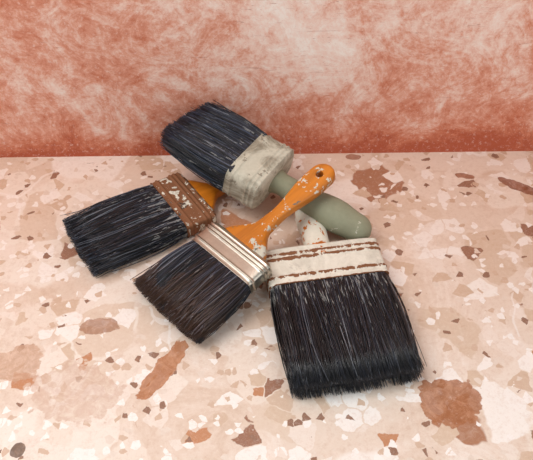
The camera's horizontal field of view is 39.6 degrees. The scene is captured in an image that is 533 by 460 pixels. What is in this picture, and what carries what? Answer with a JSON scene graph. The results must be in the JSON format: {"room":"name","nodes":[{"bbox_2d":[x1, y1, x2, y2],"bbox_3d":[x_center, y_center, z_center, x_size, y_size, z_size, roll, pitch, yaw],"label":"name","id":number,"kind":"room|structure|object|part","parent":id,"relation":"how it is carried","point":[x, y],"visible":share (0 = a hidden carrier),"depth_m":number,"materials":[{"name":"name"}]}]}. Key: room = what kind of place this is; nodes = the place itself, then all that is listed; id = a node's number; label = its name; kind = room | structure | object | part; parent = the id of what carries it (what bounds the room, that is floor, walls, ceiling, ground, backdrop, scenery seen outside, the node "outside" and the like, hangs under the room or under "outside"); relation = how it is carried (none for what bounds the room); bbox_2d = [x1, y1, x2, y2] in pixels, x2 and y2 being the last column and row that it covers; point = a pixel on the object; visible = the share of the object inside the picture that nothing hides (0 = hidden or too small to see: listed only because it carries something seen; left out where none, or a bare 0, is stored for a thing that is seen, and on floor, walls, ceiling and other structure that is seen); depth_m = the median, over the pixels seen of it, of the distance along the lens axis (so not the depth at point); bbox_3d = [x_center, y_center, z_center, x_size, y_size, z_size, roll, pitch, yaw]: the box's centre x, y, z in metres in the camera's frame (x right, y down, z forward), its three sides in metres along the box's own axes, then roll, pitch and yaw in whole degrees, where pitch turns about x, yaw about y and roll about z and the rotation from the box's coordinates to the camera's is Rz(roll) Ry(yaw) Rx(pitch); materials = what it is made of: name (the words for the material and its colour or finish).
{"room":"plain room corner","nodes":[
{"label":"plain room corner","id":0,"kind":"room"},
{"bbox_2d":[0,151,532,459],"bbox_3d":[0.000,0.423,0.234,2.400,0.020,1.624,0,45,0],"label":"floor","id":1,"kind":"structure","parent":0,"point":[90,369],"depth_m":0.56,"materials":[{"name":"stone"}]},
{"bbox_2d":[60,172,225,278],"bbox_3d":[-0.077,-0.023,0.653,0.196,0.027,0.078,-25,50,-23],"label":"brush","id":2,"kind":"object","parent":1,"relation":"on","point":[129,226],"visible":0.95,"depth_m":0.63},
{"bbox_3d":[-0.033,-0.042,0.674,0.092,0.012,0.047,-25,50,-23],"label":"handle","id":3,"kind":"part","parent":2,"relation":"part of","materials":[{"name":"paint"}]},
{"bbox_2d":[130,164,334,343],"bbox_3d":[-0.009,0.012,0.594,0.186,0.055,0.085,-30,52,-27],"label":"brush","id":4,"kind":"object","parent":1,"relation":"on","point":[199,285],"visible":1,"depth_m":0.57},
{"bbox_3d":[0.013,-0.016,0.606,0.116,0.012,0.047,-42,57,-18],"label":"handle","id":5,"kind":"part","parent":4,"relation":"part of","materials":[{"name":"paint"}]},
{"bbox_2d":[158,100,371,239],"bbox_3d":[0.001,-0.046,0.637,0.194,0.067,0.072,28,51,25],"label":"brush","id":6,"kind":"object","parent":1,"relation":"on","point":[221,146],"visible":0.99,"depth_m":0.63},
{"bbox_3d":[0.042,-0.022,0.632,0.107,0.026,0.030,31,52,12],"label":"handle","id":7,"kind":"part","parent":6,"relation":"part of","materials":[{"name":"paint"}]},
{"bbox_2d":[266,210,426,399],"bbox_3d":[0.049,0.041,0.588,0.104,0.028,0.197,-7,46,-7],"label":"brush","id":8,"kind":"object","parent":1,"relation":"on","point":[339,317],"visible":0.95,"depth_m":0.55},
{"bbox_3d":[0.039,-0.001,0.630,0.023,0.019,0.075,-7,46,-7],"label":"handle","id":9,"kind":"part","parent":8,"relation":"part of","materials":[{"name":"paint"}]},
{"bbox_2d":[0,0,532,156],"bbox_3d":[0.000,-0.543,0.267,2.400,1.300,0.031,-1,45,-1],"label":"wall","id":10,"kind":"structure","parent":0,"point":[78,78],"depth_m":0.65,"materials":[{"name":"pink paint"}]}
]}

